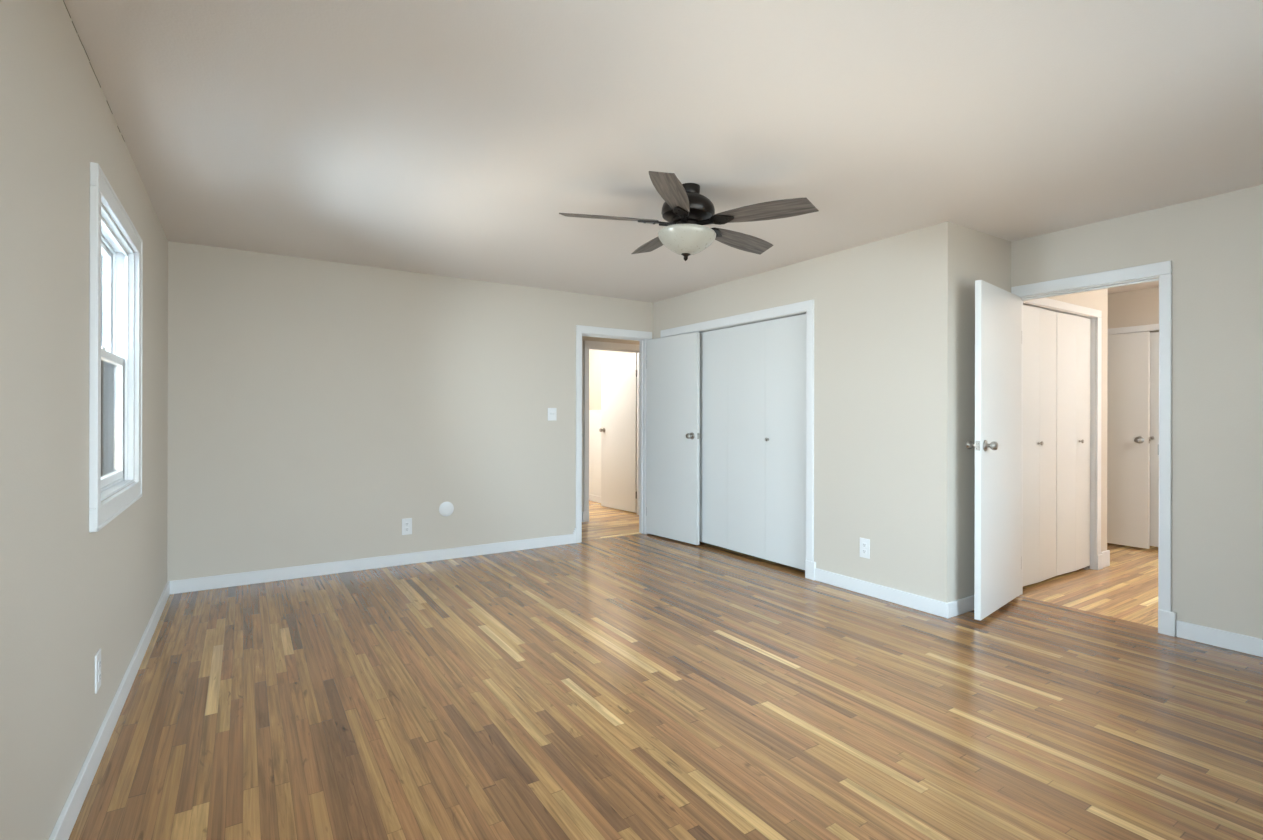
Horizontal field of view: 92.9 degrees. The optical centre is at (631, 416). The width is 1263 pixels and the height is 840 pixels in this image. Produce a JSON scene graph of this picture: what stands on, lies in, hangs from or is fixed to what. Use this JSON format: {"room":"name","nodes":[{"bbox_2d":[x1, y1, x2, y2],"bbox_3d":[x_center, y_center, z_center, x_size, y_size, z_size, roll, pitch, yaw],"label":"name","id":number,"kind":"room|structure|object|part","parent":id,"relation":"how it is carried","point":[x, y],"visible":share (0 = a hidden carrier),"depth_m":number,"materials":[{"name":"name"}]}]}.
{"room":"empty bedroom","nodes":[
{"label":"empty bedroom","id":0,"kind":"room"},
{"bbox_2d":[0,0,167,839],"bbox_3d":[-1.782,0.011,1.801,0.161,2.440,5.699,0,0,-33],"label":"wall","id":1,"kind":"structure","parent":0,"point":[69,592],"depth_m":1.68,"materials":[{"name":"beige paint"}]},
{"bbox_2d":[95,648,100,693],"bbox_3d":[-1.914,0.913,2.158,0.009,0.135,0.080,0,0,-33],"label":"wall outlet","id":2,"kind":"object","parent":1,"relation":"attached to","point":[98,654],"visible":1,"depth_m":2.14,"materials":[{"name":"white plastic"}]},
{"bbox_2d":[48,581,169,839],"bbox_3d":[-1.707,1.185,1.842,0.015,0.092,5.464,0,0,-33],"label":"baseboard","id":3,"kind":"structure","parent":1,"relation":"attached to","point":[64,825],"depth_m":2.18,"materials":[{"name":"white paint"}]},
{"bbox_2d":[89,162,142,532],"bbox_3d":[-2.189,-0.236,2.452,0.183,1.260,1.075,0,0,-33],"label":"window","id":4,"kind":"structure","parent":1,"relation":"in","point":[115,271],"depth_m":2.69,"materials":[{"name":"white paint"}]},
{"bbox_3d":[-2.208,-0.504,2.439,0.004,0.469,0.821,0,0,-33],"label":"pane","id":5,"kind":"part","parent":4,"relation":"part of","materials":[{"name":"clear glass"}]},
{"bbox_3d":[-2.208,-0.505,2.439,0.028,0.533,0.883,0,0,-33],"label":"sash","id":6,"kind":"part","parent":4,"relation":"part of","materials":[{"name":"white plastic"}]},
{"bbox_3d":[-2.173,0.008,2.463,0.004,0.496,0.821,0,0,-33],"label":"pane","id":7,"kind":"part","parent":4,"relation":"part of","materials":[{"name":"clear glass"}]},
{"bbox_3d":[-2.173,0.007,2.463,0.028,0.560,0.883,0,0,-33],"label":"sash","id":8,"kind":"part","parent":4,"relation":"part of","materials":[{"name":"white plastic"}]},
{"bbox_3d":[-2.199,-0.236,2.446,0.160,1.100,0.915,0,0,-33],"label":"frame","id":9,"kind":"part","parent":4,"relation":"part of","materials":[{"name":"white plastic"}]},
{"bbox_2d":[167,241,652,580],"bbox_3d":[-0.525,0.013,5.938,6.441,2.440,0.110,0,0,-33],"label":"wall","id":10,"kind":"structure","parent":0,"point":[316,408],"depth_m":4.81,"materials":[{"name":"beige paint"}]},
{"bbox_2d":[167,534,572,593],"bbox_3d":[-1.871,1.185,4.997,3.162,0.092,0.015,0,0,-33],"label":"baseboard","id":11,"kind":"structure","parent":10,"relation":"attached to","point":[278,574],"depth_m":4.77,"materials":[{"name":"white paint"}]},
{"bbox_2d":[402,518,411,534],"bbox_3d":[-1.869,0.917,5.001,0.080,0.135,0.009,0,0,-33],"label":"wall outlet","id":12,"kind":"object","parent":10,"relation":"attached to","point":[406,523],"visible":1,"depth_m":5.00,"materials":[{"name":"white plastic"}]},
{"bbox_2d":[439,502,453,515],"bbox_3d":[-1.595,0.798,5.179,0.128,0.128,0.008,0,0,-33],"label":"round wall plate","id":13,"kind":"object","parent":10,"relation":"attached to","point":[446,508],"visible":1,"depth_m":5.18,"materials":[{"name":"white plastic"}]},
{"bbox_2d":[548,408,556,420],"bbox_3d":[-0.753,-0.021,5.716,0.092,0.120,0.017,0,0,-33],"label":"light switch","id":14,"kind":"object","parent":10,"relation":"attached to","point":[552,412],"visible":1,"depth_m":5.72,"materials":[{"name":"white plastic"}]},
{"bbox_2d":[573,325,651,543],"bbox_3d":[-0.205,0.172,6.133,0.926,2.125,0.129,0,0,-33],"label":"door frame","id":15,"kind":"structure","parent":10,"relation":"attached to","point":[577,534],"depth_m":6.13,"materials":[{"name":"white paint"}]},
{"bbox_2d":[582,336,638,511],"bbox_3d":[-0.463,0.014,7.170,5.000,2.440,0.110,0,0,-33],"label":"wall","id":16,"kind":"structure","parent":0,"point":[583,337],"depth_m":7.04,"materials":[{"name":"beige paint"}]},
{"bbox_2d":[582,340,638,521],"bbox_3d":[-0.222,0.172,7.312,0.905,2.125,0.133,0,0,-33],"label":"door frame","id":17,"kind":"structure","parent":16,"relation":"attached to","point":[596,344],"depth_m":7.06,"materials":[{"name":"white paint"}]},
{"bbox_2d":[589,349,633,409],"bbox_3d":[-1.192,0.012,8.116,2.000,2.440,2.270,0,0,-33],"label":"wall","id":18,"kind":"structure","parent":0,"point":[595,356],"depth_m":8.72,"materials":[{"name":"beige paint"}]},
{"bbox_2d":[589,410,600,496],"bbox_3d":[-1.162,0.570,8.076,1.790,1.325,2.168,0,0,-33],"label":"wainscot","id":19,"kind":"structure","parent":18,"relation":"attached to","point":[594,415],"depth_m":8.71,"materials":[{"name":"white"}]},
{"bbox_2d":[589,494,600,502],"bbox_3d":[-0.644,1.188,8.876,0.020,0.090,1.350,0,0,-33],"label":"baseboard","id":20,"kind":"structure","parent":18,"relation":"attached to","point":[594,498],"depth_m":8.69,"materials":[{"name":"white paint"}]},
{"bbox_2d":[599,353,636,512],"bbox_3d":[-0.164,0.209,7.903,0.169,2.019,0.777,0,0,-38],"label":"door","id":21,"kind":"structure","parent":18,"relation":"in","point":[618,429],"depth_m":7.87,"materials":[{"name":"white paint"}]},
{"bbox_2d":[64,0,1262,302],"bbox_3d":[0.945,-1.254,5.685,8.851,0.100,9.270,0,0,-33],"label":"ceiling","id":22,"kind":"structure","parent":0,"point":[450,138],"depth_m":2.42,"materials":[{"name":"white paint"}]},
{"bbox_2d":[559,171,818,260],"bbox_3d":[0.343,-1.013,3.134,1.233,0.396,1.281,0,0,31],"label":"ceiling fan","id":23,"kind":"object","parent":22,"relation":"hanging from","point":[686,211],"visible":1,"depth_m":3.04,"materials":[{"name":"grey wood"}]},
{"bbox_3d":[-0.115,-1.036,3.133,0.517,0.006,0.150,3,13,-3],"label":"blade","id":24,"kind":"part","parent":23,"relation":"part of","materials":[{"name":"grey wood"}]},
{"bbox_3d":[0.147,-1.023,3.538,0.150,0.006,0.517,-11,5,-21],"label":"blade","id":25,"kind":"part","parent":23,"relation":"part of","materials":[{"name":"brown wood"}]},
{"bbox_3d":[0.189,-1.020,2.758,0.150,0.006,0.517,16,3,15],"label":"blade","id":26,"kind":"part","parent":23,"relation":"part of","materials":[{"name":"grey wood"}]},
{"bbox_3d":[0.289,-0.908,3.155,0.306,0.116,0.306,3,0,-33],"label":"lamp shade","id":27,"kind":"part","parent":23,"relation":"part of","materials":[{"name":"white glass"}]},
{"bbox_3d":[0.612,-0.999,3.413,0.517,0.006,0.150,3,-13,-39],"label":"blade","id":28,"kind":"part","parent":23,"relation":"part of","materials":[{"name":"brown wood"}]},
{"bbox_3d":[0.638,-0.998,2.932,0.517,0.006,0.150,3,-13,33],"label":"blade","id":29,"kind":"part","parent":23,"relation":"part of","materials":[{"name":"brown wood"}]},
{"bbox_2d":[68,500,1262,839],"bbox_3d":[0.940,1.261,5.684,8.851,0.050,9.270,0,0,-33],"label":"floor","id":30,"kind":"structure","parent":0,"point":[642,686],"depth_m":2.52,"materials":[{"name":"brown wood"}]},
{"bbox_2d":[653,221,957,602],"bbox_3d":[1.133,0.017,5.059,0.110,2.440,3.166,0,0,-33],"label":"wall","id":31,"kind":"structure","parent":0,"point":[885,310],"depth_m":4.08,"materials":[{"name":"beige paint"}]},
{"bbox_2d":[646,332,699,544],"bbox_3d":[0.401,0.210,6.003,0.169,2.019,0.777,0,0,-38],"label":"door","id":32,"kind":"structure","parent":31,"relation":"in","point":[673,362],"depth_m":5.94,"materials":[{"name":"white paint"}]},
{"bbox_3d":[0.554,0.186,5.724,0.067,0.067,0.067,0,0,-38],"label":"knob","id":33,"kind":"part","parent":32,"relation":"part of","materials":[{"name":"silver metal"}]},
{"bbox_2d":[699,328,727,548],"bbox_3d":[0.631,0.198,5.828,0.065,2.007,0.875,0,0,-33],"label":"door","id":34,"kind":"structure","parent":31,"relation":"in","point":[713,344],"depth_m":5.62,"materials":[{"name":"white paint"}]},
{"bbox_2d":[660,300,815,579],"bbox_3d":[0.891,0.174,5.410,0.134,2.125,2.007,0,0,-33],"label":"door frame","id":35,"kind":"structure","parent":31,"relation":"attached to","point":[808,306],"depth_m":4.60,"materials":[{"name":"white paint"}]},
{"bbox_2d":[727,314,805,569],"bbox_3d":[1.134,0.217,5.042,0.065,2.039,0.982,0,0,-33],"label":"door","id":36,"kind":"structure","parent":31,"relation":"in","point":[766,360],"depth_m":5.01,"materials":[{"name":"white paint"}]},
{"bbox_3d":[1.012,0.200,5.260,0.030,2.005,0.481,0,0,-32],"label":"panel","id":37,"kind":"part","parent":36,"relation":"part of","materials":[{"name":"white paint"}]},
{"bbox_3d":[1.271,0.201,4.859,0.030,2.005,0.474,0,0,-33],"label":"panel","id":38,"kind":"part","parent":36,"relation":"part of","materials":[{"name":"white paint"}]},
{"bbox_2d":[860,538,869,558],"bbox_3d":[1.624,0.918,4.186,0.009,0.135,0.080,0,0,-33],"label":"wall outlet","id":39,"kind":"object","parent":31,"relation":"attached to","point":[864,543],"visible":1,"depth_m":4.18,"materials":[{"name":"white plastic"}]},
{"bbox_2d":[815,568,948,617],"bbox_3d":[1.666,1.192,4.113,0.015,0.092,1.026,0,0,-33],"label":"baseboard","id":40,"kind":"structure","parent":31,"relation":"attached to","point":[932,606],"depth_m":4.04,"materials":[{"name":"white paint"}]},
{"bbox_2d":[957,225,1107,599],"bbox_3d":[2.969,0.020,4.426,2.290,2.440,0.110,0,0,-33],"label":"wall","id":41,"kind":"structure","parent":0,"point":[985,257],"depth_m":3.85,"materials":[{"name":"beige paint"}]},
{"bbox_2d":[948,595,973,617],"bbox_3d":[2.277,1.193,3.906,0.786,0.092,0.015,0,0,-33],"label":"baseboard","id":42,"kind":"structure","parent":41,"relation":"attached to","point":[960,606],"depth_m":3.76,"materials":[{"name":"white paint"}]},
{"bbox_2d":[966,280,1021,620],"bbox_3d":[2.357,0.200,3.844,0.822,2.022,0.169,0,0,-42],"label":"door","id":43,"kind":"structure","parent":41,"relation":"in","point":[998,311],"depth_m":3.75,"materials":[{"name":"white paint"}]},
{"bbox_3d":[2.074,0.174,3.656,0.067,0.067,0.067,0,0,-42],"label":"knob","id":44,"kind":"part","parent":43,"relation":"part of","materials":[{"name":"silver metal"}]},
{"bbox_3d":[2.057,0.174,3.571,0.011,0.058,0.025,0,0,-42],"label":"latch plate","id":45,"kind":"part","parent":43,"relation":"part of","materials":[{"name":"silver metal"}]},
{"bbox_3d":[2.143,0.174,3.580,0.067,0.067,0.067,0,0,-42],"label":"knob","id":46,"kind":"part","parent":43,"relation":"part of","materials":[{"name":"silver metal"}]},
{"bbox_2d":[1023,305,1056,585],"bbox_3d":[2.973,0.208,4.391,0.617,2.004,0.073,0,0,-33],"label":"door","id":47,"kind":"structure","parent":41,"relation":"in","point":[1039,324],"depth_m":4.39,"materials":[{"name":"white paint"}]},
{"bbox_3d":[2.839,0.208,4.323,0.317,2.004,0.030,0,0,-31],"label":"panel","id":48,"kind":"part","parent":47,"relation":"part of","materials":[{"name":"white paint"}]},
{"bbox_3d":[3.097,0.209,4.489,0.299,2.004,0.030,0,0,-35],"label":"panel","id":49,"kind":"part","parent":47,"relation":"part of","materials":[{"name":"white paint"}]},
{"bbox_2d":[1056,312,1089,575],"bbox_3d":[3.487,0.225,4.724,0.600,2.034,0.071,0,0,-33],"label":"door","id":50,"kind":"structure","parent":41,"relation":"in","point":[1073,331],"depth_m":4.69,"materials":[{"name":"white paint"}]},
{"bbox_3d":[3.355,0.209,4.656,0.301,2.004,0.030,0,0,-31],"label":"panel","id":51,"kind":"part","parent":50,"relation":"part of","materials":[{"name":"white paint"}]},
{"bbox_3d":[3.605,0.210,4.817,0.295,2.004,0.030,0,0,-35],"label":"panel","id":52,"kind":"part","parent":50,"relation":"part of","materials":[{"name":"white paint"}]},
{"bbox_2d":[1011,260,1175,636],"bbox_3d":[3.419,0.179,4.196,1.493,2.125,0.984,0,0,-33],"label":"door frame","id":53,"kind":"structure","parent":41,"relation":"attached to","point":[1166,617],"depth_m":3.61,"materials":[{"name":"white paint"}]},
{"bbox_2d":[1108,287,1158,334],"bbox_3d":[5.282,0.025,5.010,0.110,2.440,3.210,0,0,-33],"label":"wall","id":54,"kind":"structure","parent":0,"point":[1136,307],"depth_m":5.70,"materials":[{"name":"beige paint"}]},
{"bbox_2d":[1107,331,1150,548],"bbox_3d":[4.578,0.218,5.867,0.169,2.008,0.771,0,0,-34],"label":"door","id":55,"kind":"structure","parent":54,"relation":"in","point":[1128,366],"depth_m":5.66,"materials":[{"name":"white paint"}]},
{"bbox_3d":[4.709,0.219,5.580,0.067,0.067,0.067,0,0,-34],"label":"knob","id":56,"kind":"part","parent":55,"relation":"part of","materials":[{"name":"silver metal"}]},
{"bbox_2d":[1108,324,1158,334],"bbox_3d":[4.954,0.194,5.400,0.017,2.100,1.720,0,0,-33],"label":"door frame","id":57,"kind":"structure","parent":54,"relation":"attached to","point":[1152,327],"depth_m":5.69,"materials":[{"name":"white paint"}]},
{"bbox_2d":[1150,332,1158,546],"bbox_3d":[4.980,0.213,5.428,0.063,1.994,0.799,0,0,-33],"label":"door","id":58,"kind":"structure","parent":54,"relation":"in","point":[1154,337],"depth_m":5.60,"materials":[{"name":"white paint"}]},
{"bbox_2d":[1011,185,1262,638],"bbox_3d":[3.279,0.021,3.183,0.110,2.440,2.313,0,0,-33],"label":"wall","id":59,"kind":"structure","parent":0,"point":[1213,244],"depth_m":3.28,"materials":[{"name":"beige paint"}]},
{"bbox_2d":[1176,620,1262,656],"bbox_3d":[3.461,1.195,2.781,0.015,0.092,1.437,0,0,-33],"label":"baseboard","id":60,"kind":"structure","parent":59,"relation":"attached to","point":[1194,632],"depth_m":3.23,"materials":[{"name":"white paint"}]},
{"bbox_3d":[4.435,0.023,5.971,2.070,2.440,0.897,0,0,-33],"label":"wall","id":61,"kind":"structure","parent":0,"visible":0},
{"bbox_2d":[1101,550,1109,567],"bbox_3d":[3.670,1.177,5.333,0.155,0.130,0.902,0,0,-33],"label":"baseboard","id":62,"kind":"structure","parent":61,"relation":"attached to","point":[1106,554],"depth_m":4.96,"materials":[{"name":"white paint"}]}
]}

